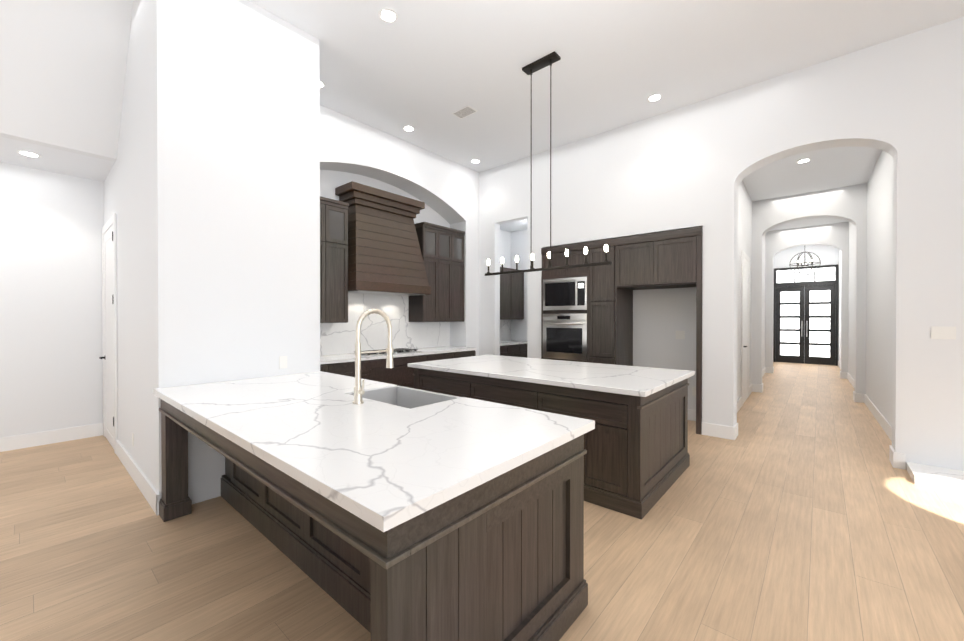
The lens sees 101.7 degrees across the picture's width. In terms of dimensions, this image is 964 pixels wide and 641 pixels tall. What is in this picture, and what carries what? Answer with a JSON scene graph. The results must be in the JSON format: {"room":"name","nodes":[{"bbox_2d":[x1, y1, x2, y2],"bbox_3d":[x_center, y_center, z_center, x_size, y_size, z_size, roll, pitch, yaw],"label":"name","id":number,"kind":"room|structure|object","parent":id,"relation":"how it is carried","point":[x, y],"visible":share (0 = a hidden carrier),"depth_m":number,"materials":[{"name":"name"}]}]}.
{"room":"kitchen","nodes":[
{"label":"kitchen","id":0,"kind":"room"},
{"bbox_2d":[0,362,963,640],"bbox_3d":[4.221,1.431,4.064,15.200,0.050,22.400,0,0,41],"label":"floor","id":1,"kind":"structure","parent":0,"point":[800,508],"depth_m":2.39,"materials":[{"name":"brown wood"}]},
{"bbox_2d":[221,459,240,513],"bbox_3d":[-1.656,0.971,3.316,0.458,0.880,0.800,0,0,41],"label":"base cabinet","id":2,"kind":"object","parent":1,"relation":"on","point":[231,481],"depth_m":3.00,"materials":[{"name":"wood"}]},
{"bbox_2d":[241,471,264,535],"bbox_3d":[-1.371,0.972,3.071,0.531,0.880,0.800,0,0,41],"label":"base cabinet","id":3,"kind":"object","parent":1,"relation":"on","point":[252,493],"depth_m":2.73,"materials":[{"name":"wood"}]},
{"bbox_2d":[289,507,308,575],"bbox_3d":[-0.948,0.976,2.429,0.297,0.880,0.380,0,0,41],"label":"base cabinet","id":4,"kind":"object","parent":1,"relation":"on","point":[298,523],"depth_m":2.26,"materials":[{"name":"wood"}]},
{"bbox_2d":[309,519,336,601],"bbox_3d":[-0.705,0.977,2.221,0.463,0.880,0.380,0,0,41],"label":"base cabinet","id":5,"kind":"object","parent":1,"relation":"on","point":[322,545],"depth_m":2.09,"materials":[{"name":"wood"}]},
{"bbox_2d":[320,366,327,371],"bbox_3d":[-2.273,0.962,4.763,0.635,0.880,0.520,0,0,41],"label":"base cabinet","id":6,"kind":"object","parent":1,"relation":"on","point":[322,368],"depth_m":4.72,"materials":[{"name":"wood"}]},
{"bbox_2d":[265,391,400,557],"bbox_3d":[-1.075,0.974,2.816,0.517,0.880,0.800,0,0,41],"label":"base cabinet","id":7,"kind":"object","parent":1,"relation":"on","point":[276,509],"depth_m":2.50,"materials":[{"name":"wood"}]},
{"bbox_2d":[328,362,371,379],"bbox_3d":[-1.932,0.960,5.158,0.635,0.880,0.639,0,0,41],"label":"base cabinet","id":8,"kind":"object","parent":1,"relation":"on","point":[341,368],"depth_m":4.98,"materials":[{"name":"wood"}]},
{"bbox_2d":[337,523,404,640],"bbox_3d":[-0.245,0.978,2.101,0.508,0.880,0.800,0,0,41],"label":"island leg","id":9,"kind":"object","parent":1,"relation":"on","point":[372,596],"depth_m":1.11,"materials":[{"name":"wood"}]},
{"bbox_2d":[372,354,427,387],"bbox_3d":[-1.398,0.956,5.779,0.635,0.880,1.000,0,0,41],"label":"base cabinet","id":10,"kind":"object","parent":1,"relation":"on","point":[374,368],"depth_m":5.53,"materials":[{"name":"wood"}]},
{"bbox_2d":[320,346,475,365],"bbox_3d":[-1.388,0.496,5.772,0.655,0.040,3.208,0,0,41],"label":"countertop","id":11,"kind":"structure","parent":10,"relation":"on","point":[324,359],"depth_m":5.55,"materials":[{"name":"white stone"}]},
{"bbox_2d":[428,350,459,360],"bbox_3d":[-0.863,0.952,6.400,0.635,0.880,0.639,0,0,41],"label":"base cabinet","id":12,"kind":"object","parent":1,"relation":"on","point":[431,357],"depth_m":6.20,"materials":[{"name":"wood"}]},
{"bbox_2d":[460,350,475,357],"bbox_3d":[-0.521,0.950,6.797,0.635,0.880,0.527,0,0,41],"label":"base cabinet","id":13,"kind":"object","parent":1,"relation":"on","point":[463,353],"depth_m":6.64,"materials":[{"name":"wood"}]},
{"bbox_2d":[405,435,584,640],"bbox_3d":[0.047,0.980,1.850,0.499,0.880,0.800,0,0,41],"label":"island end panel","id":14,"kind":"object","parent":1,"relation":"on","point":[515,572],"depth_m":1.52,"materials":[{"name":"wood"}]},
{"bbox_2d":[159,407,412,570],"bbox_3d":[-1.278,0.653,1.984,2.768,0.018,0.082,0,0,41],"label":"apron","id":15,"kind":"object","parent":14,"relation":"on","point":[386,551],"depth_m":1.37,"materials":[{"name":"brown wood"}]},
{"bbox_2d":[153,371,594,534],"bbox_3d":[-0.904,0.516,2.395,2.796,0.040,1.250,0,0,41],"label":"countertop","id":16,"kind":"structure","parent":14,"relation":"on","point":[386,465],"depth_m":1.71,"materials":[{"name":"white stone"}]},
{"bbox_2d":[352,308,393,403],"bbox_3d":[-0.652,0.210,2.423,0.112,0.570,0.288,0,0,41],"label":"faucet","id":17,"kind":"object","parent":16,"relation":"on","point":[359,391],"visible":1,"depth_m":2.35,"materials":[{"name":"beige metal"}]},
{"bbox_2d":[349,387,396,394],"bbox_3d":[-0.785,0.619,2.828,0.018,0.239,0.400,0,0,41],"label":"sink","id":18,"kind":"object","parent":16,"relation":"in","point":[374,388],"depth_m":2.87,"materials":[{"name":"grey metal"}]},
{"bbox_2d":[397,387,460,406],"bbox_3d":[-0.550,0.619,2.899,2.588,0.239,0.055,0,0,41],"label":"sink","id":19,"kind":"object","parent":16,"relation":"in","point":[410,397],"depth_m":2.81,"materials":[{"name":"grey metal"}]},
{"bbox_2d":[393,447,586,554],"bbox_3d":[0.122,0.655,1.567,0.102,0.018,1.112,0,0,41],"label":"trim","id":20,"kind":"structure","parent":14,"relation":"on","point":[430,530],"depth_m":1.27,"materials":[{"name":"brown wood"}]},
{"bbox_2d":[500,343,511,355],"bbox_3d":[0.192,0.942,8.045,0.585,0.880,0.536,0,0,41],"label":"base cabinet","id":21,"kind":"object","parent":1,"relation":"on","point":[506,350],"depth_m":7.96,"materials":[{"name":"wood"}]},
{"bbox_2d":[512,343,523,356],"bbox_3d":[0.466,0.940,8.363,0.585,0.880,0.536,0,0,41],"label":"base cabinet","id":22,"kind":"object","parent":1,"relation":"on","point":[517,348],"depth_m":8.26,"materials":[{"name":"wood"}]},
{"bbox_2d":[500,339,526,346],"bbox_3d":[0.333,0.481,8.198,0.595,0.040,1.680,0,0,41],"label":"countertop","id":23,"kind":"structure","parent":22,"relation":"on","point":[502,341],"depth_m":8.58,"materials":[{"name":"white stone"}]},
{"bbox_2d":[524,343,526,357],"bbox_3d":[0.721,0.939,8.660,0.585,0.880,0.478,0,0,41],"label":"base cabinet","id":24,"kind":"object","parent":1,"relation":"on","point":[525,344],"depth_m":8.47,"materials":[{"name":"wood"}]},
{"bbox_2d":[412,367,689,519],"bbox_3d":[0.610,0.966,4.122,2.542,0.880,1.352,0,0,41],"label":"kitchen island","id":25,"kind":"object","parent":1,"relation":"on","point":[637,460],"depth_m":3.07,"materials":[{"name":"wood"}]},
{"bbox_2d":[408,355,694,398],"bbox_3d":[0.610,0.506,4.119,2.610,0.040,1.420,0,0,41],"label":"island countertop","id":26,"kind":"structure","parent":25,"relation":"on","point":[614,379],"depth_m":3.69,"materials":[{"name":"white stone"}]},
{"bbox_2d":[541,238,632,365],"bbox_3d":[1.629,0.119,6.158,1.220,2.550,0.678,0,0,41],"label":"tall cabinet","id":27,"kind":"object","parent":1,"relation":"on","point":[586,314],"depth_m":5.84,"materials":[{"name":"brown wood"}]},
{"bbox_2d":[906,462,963,493],"bbox_3d":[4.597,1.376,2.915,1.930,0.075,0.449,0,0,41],"label":"baseboard","id":28,"kind":"structure","parent":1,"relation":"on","point":[947,479],"depth_m":3.36,"materials":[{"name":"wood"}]},
{"bbox_2d":[0,0,963,503],"bbox_3d":[1.164,-1.046,0.347,15.000,4.950,12.800,0,0,41],"label":"wall","id":29,"kind":"structure","parent":0,"point":[224,140],"depth_m":3.71,"materials":[{"name":"white paint"}]},
{"bbox_2d":[0,423,102,451],"bbox_3d":[-6.515,1.340,2.619,0.016,0.150,5.800,0,0,41],"label":"baseboard","id":30,"kind":"structure","parent":29,"relation":"attached to","point":[15,442],"depth_m":4.46,"materials":[{"name":"white paint"}]},
{"bbox_2d":[99,213,117,453],"bbox_3d":[-4.248,0.139,4.444,1.020,2.530,0.063,0,0,41],"label":"hall door","id":31,"kind":"structure","parent":29,"relation":"in","point":[109,327],"depth_m":4.43,"materials":[{"name":"white paint"}]},
{"bbox_2d":[116,440,159,515],"bbox_3d":[-3.135,1.335,3.525,2.076,0.150,0.016,0,0,41],"label":"baseboard","id":32,"kind":"structure","parent":29,"relation":"attached to","point":[150,493],"depth_m":3.28,"materials":[{"name":"white paint"}]},
{"bbox_2d":[279,356,286,368],"bbox_3d":[-1.782,0.375,3.519,0.006,0.110,0.070,0,0,41],"label":"outlet","id":33,"kind":"object","parent":29,"relation":"attached to","point":[282,362],"visible":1,"depth_m":3.51,"materials":[{"name":"white plastic"}]},
{"bbox_2d":[320,196,348,322],"bbox_3d":[-2.226,-0.764,4.994,0.390,1.590,0.946,0,0,41],"label":"upper cabinet","id":34,"kind":"object","parent":29,"relation":"attached to","point":[333,261],"visible":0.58,"depth_m":5.09,"materials":[{"name":"brown wood"}]},
{"bbox_2d":[335,181,430,295],"bbox_3d":[-1.428,-1.125,5.792,0.555,1.458,1.300,0,0,41],"label":"range hood","id":35,"kind":"object","parent":29,"relation":"attached to","point":[384,255],"visible":0.92,"depth_m":5.58,"materials":[{"name":"brown wood"}]},
{"bbox_2d":[320,293,449,355],"bbox_3d":[-1.638,-0.041,5.984,0.004,1.029,3.207,0,0,41],"label":"backsplash","id":36,"kind":"structure","parent":29,"relation":"attached to","point":[337,338],"depth_m":6.05,"materials":[{"name":"stone"}]},
{"bbox_2d":[409,222,464,321],"bbox_3d":[-0.753,-0.775,6.705,0.390,1.590,0.953,0,0,41],"label":"upper cabinet","id":37,"kind":"object","parent":29,"relation":"attached to","point":[442,249],"visible":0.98,"depth_m":6.53,"materials":[{"name":"brown wood"}]},
{"bbox_2d":[500,267,503,318],"bbox_3d":[0.112,-0.568,8.104,0.375,1.100,0.536,0,0,41],"label":"upper cabinet","id":38,"kind":"object","parent":29,"relation":"attached to","point":[502,275],"depth_m":8.18,"materials":[{"name":"wood"}]},
{"bbox_2d":[500,319,511,338],"bbox_3d":[0.110,0.220,8.389,0.006,0.479,1.680,0,0,41],"label":"backsplash","id":39,"kind":"structure","parent":29,"relation":"attached to","point":[505,324],"depth_m":8.87,"materials":[{"name":"white stone"}]},
{"bbox_2d":[504,267,515,318],"bbox_3d":[0.387,-0.570,8.423,0.375,1.100,0.536,0,0,41],"label":"upper cabinet","id":40,"kind":"object","parent":29,"relation":"attached to","point":[512,296],"depth_m":8.39,"materials":[{"name":"wood"}]},
{"bbox_2d":[516,272,523,318],"bbox_3d":[0.642,-0.572,8.719,0.375,1.100,0.478,0,0,41],"label":"upper cabinet","id":41,"kind":"object","parent":29,"relation":"attached to","point":[519,276],"depth_m":8.68,"materials":[{"name":"wood"}]},
{"bbox_2d":[617,233,672,290],"bbox_3d":[2.308,-0.808,5.577,0.560,0.690,0.664,0,0,41],"label":"upper cabinet","id":42,"kind":"object","parent":29,"relation":"attached to","point":[636,255],"depth_m":5.33,"materials":[{"name":"brown wood"}]},
{"bbox_2d":[657,227,702,287],"bbox_3d":[2.653,-0.806,5.279,0.559,0.690,0.664,0,0,41],"label":"upper cabinet","id":43,"kind":"object","parent":29,"relation":"attached to","point":[679,252],"depth_m":4.98,"materials":[{"name":"brown wood"}]},
{"bbox_2d":[676,331,684,338],"bbox_3d":[2.820,0.207,5.588,0.120,0.120,0.005,0,0,41],"label":"outlet","id":44,"kind":"object","parent":29,"relation":"attached to","point":[680,334],"depth_m":5.58,"materials":[{"name":"white plastic"}]},
{"bbox_2d":[688,409,695,420],"bbox_3d":[2.696,1.321,5.696,1.000,0.150,0.016,0,0,41],"label":"baseboard","id":45,"kind":"structure","parent":29,"relation":"attached to","point":[691,413],"depth_m":5.48,"materials":[{"name":"white paint"}]},
{"bbox_2d":[692,387,695,395],"bbox_3d":[2.972,0.988,5.462,0.080,0.120,0.005,0,0,41],"label":"outlet","id":46,"kind":"object","parent":29,"relation":"attached to","point":[693,388],"depth_m":5.47,"materials":[{"name":"white plastic"}]},
{"bbox_2d":[702,422,735,439],"bbox_3d":[2.835,1.327,4.718,0.346,0.150,0.016,0,0,41],"label":"baseboard","id":47,"kind":"structure","parent":29,"relation":"attached to","point":[715,430],"depth_m":4.70,"materials":[{"name":"white paint"}]},
{"bbox_2d":[931,326,955,338],"bbox_3d":[4.181,0.112,3.558,0.150,0.115,0.006,0,0,41],"label":"switch plate","id":48,"kind":"object","parent":29,"relation":"attached to","point":[940,332],"visible":1,"depth_m":3.56,"materials":[{"name":"white plastic"}]},
{"bbox_2d":[0,0,963,231],"bbox_3d":[1.164,-2.656,0.337,15.000,1.970,12.800,0,0,41],"label":"ceiling","id":49,"kind":"structure","parent":0,"point":[425,69],"depth_m":3.99,"materials":[{"name":"white paint"}]},
{"bbox_2d":[16,150,41,157],"bbox_3d":[-4.603,-1.690,3.990,0.170,0.006,0.170,0,0,41],"label":"recessed light","id":50,"kind":"object","parent":49,"relation":"in","point":[29,154],"visible":1,"depth_m":3.99,"materials":[{"name":"white paint"}]},
{"bbox_2d":[320,81,324,87],"bbox_3d":[-1.874,-2.693,4.471,0.170,0.006,0.170,0,0,41],"label":"recessed light","id":51,"kind":"object","parent":49,"relation":"in","point":[322,84],"visible":0.35,"depth_m":4.48,"materials":[{"name":"white paint"}]},
{"bbox_2d":[378,8,397,22],"bbox_3d":[-0.828,-2.687,3.464,0.170,0.006,0.170,0,0,41],"label":"recessed light","id":52,"kind":"object","parent":49,"relation":"in","point":[387,15],"visible":1,"depth_m":3.46,"materials":[{"name":"white paint"}]},
{"bbox_2d":[403,126,414,131],"bbox_3d":[-1.031,-2.699,5.527,0.170,0.006,0.170,0,0,41],"label":"recessed light","id":53,"kind":"object","parent":49,"relation":"in","point":[409,128],"visible":1,"depth_m":5.51,"materials":[{"name":"white paint"}]},
{"bbox_2d":[452,105,477,118],"bbox_3d":[-0.225,-2.694,5.083,0.300,0.010,0.180,0,0,41],"label":"ceiling vent","id":54,"kind":"object","parent":49,"relation":"in","point":[466,111],"visible":1,"depth_m":5.08,"materials":[{"name":"white metal"}]},
{"bbox_2d":[471,159,480,162],"bbox_3d":[-0.110,-2.706,6.673,0.170,0.006,0.170,0,0,41],"label":"recessed light","id":55,"kind":"object","parent":49,"relation":"in","point":[475,161],"visible":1,"depth_m":6.67,"materials":[{"name":"white paint"}]},
{"bbox_2d":[485,51,611,275],"bbox_3d":[0.614,-1.607,4.103,1.520,2.172,0.120,0,0,41],"label":"linear pendant light","id":56,"kind":"object","parent":49,"relation":"hanging from","point":[550,59],"visible":1,"depth_m":4.04,"materials":[{"name":"brown metal"}]},
{"bbox_2d":[647,94,661,101],"bbox_3d":[2.090,-2.695,4.753,0.170,0.006,0.170,0,0,41],"label":"recessed light","id":57,"kind":"object","parent":49,"relation":"in","point":[653,97],"visible":1,"depth_m":4.74,"materials":[{"name":"white paint"}]},
{"bbox_2d":[737,180,772,400],"bbox_3d":[6.312,-0.774,9.014,0.390,4.300,10.550,0,0,41],"label":"wall","id":58,"kind":"structure","parent":0,"point":[749,211],"depth_m":7.56,"materials":[{"name":"white paint"}]},
{"bbox_2d":[741,250,749,405],"bbox_3d":[4.559,0.125,6.761,0.082,2.530,1.040,0,0,41],"label":"door","id":59,"kind":"structure","parent":58,"relation":"in","point":[745,289],"depth_m":6.70,"materials":[{"name":"white paint"}]},
{"bbox_2d":[737,367,773,411],"bbox_3d":[6.295,1.302,8.908,0.270,0.150,10.330,0,0,41],"label":"baseboard","id":60,"kind":"structure","parent":58,"relation":"attached to","point":[753,387],"depth_m":7.58,"materials":[{"name":"white paint"}]},
{"bbox_2d":[757,185,852,384],"bbox_3d":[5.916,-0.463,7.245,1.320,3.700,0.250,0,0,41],"label":"wall","id":61,"kind":"structure","parent":0,"point":[830,242],"depth_m":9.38,"materials":[{"name":"white paint"}]},
{"bbox_2d":[773,264,837,365],"bbox_3d":[10.134,-0.166,12.336,1.556,3.045,0.122,0,0,41],"label":"front door","id":62,"kind":"structure","parent":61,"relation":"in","point":[817,343],"depth_m":12.29,"materials":[{"name":"black paint"}]},
{"bbox_2d":[743,147,881,246],"bbox_3d":[6.955,-2.370,8.450,2.089,0.100,10.550,0,0,41],"label":"ceiling","id":63,"kind":"structure","parent":0,"point":[829,168],"depth_m":6.20,"materials":[{"name":"white paint"}]},
{"bbox_2d":[796,158,810,162],"bbox_3d":[4.640,-2.300,5.661,0.170,0.006,0.170,0,0,41],"label":"recessed light","id":64,"kind":"object","parent":63,"relation":"in","point":[804,160],"visible":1,"depth_m":5.64,"materials":[{"name":"white paint"}]},
{"bbox_2d":[790,252,820,275],"bbox_3d":[9.034,-1.791,10.986,0.676,1.087,0.674,0,0,41],"label":"chandelier","id":65,"kind":"object","parent":63,"relation":"hanging from","point":[804,262],"visible":0.96,"depth_m":10.94,"materials":[{"name":"brown metal"}]},
{"bbox_2d":[849,151,893,425],"bbox_3d":[7.603,-0.767,7.902,0.379,4.300,10.550,0,0,41],"label":"wall","id":66,"kind":"structure","parent":0,"point":[857,247],"depth_m":5.94,"materials":[{"name":"white paint"}]},
{"bbox_2d":[838,361,901,468],"bbox_3d":[7.393,1.309,7.781,0.284,0.150,10.606,0,0,41],"label":"baseboard","id":67,"kind":"structure","parent":66,"relation":"attached to","point":[885,425],"depth_m":5.29,"materials":[{"name":"white paint"}]}
]}

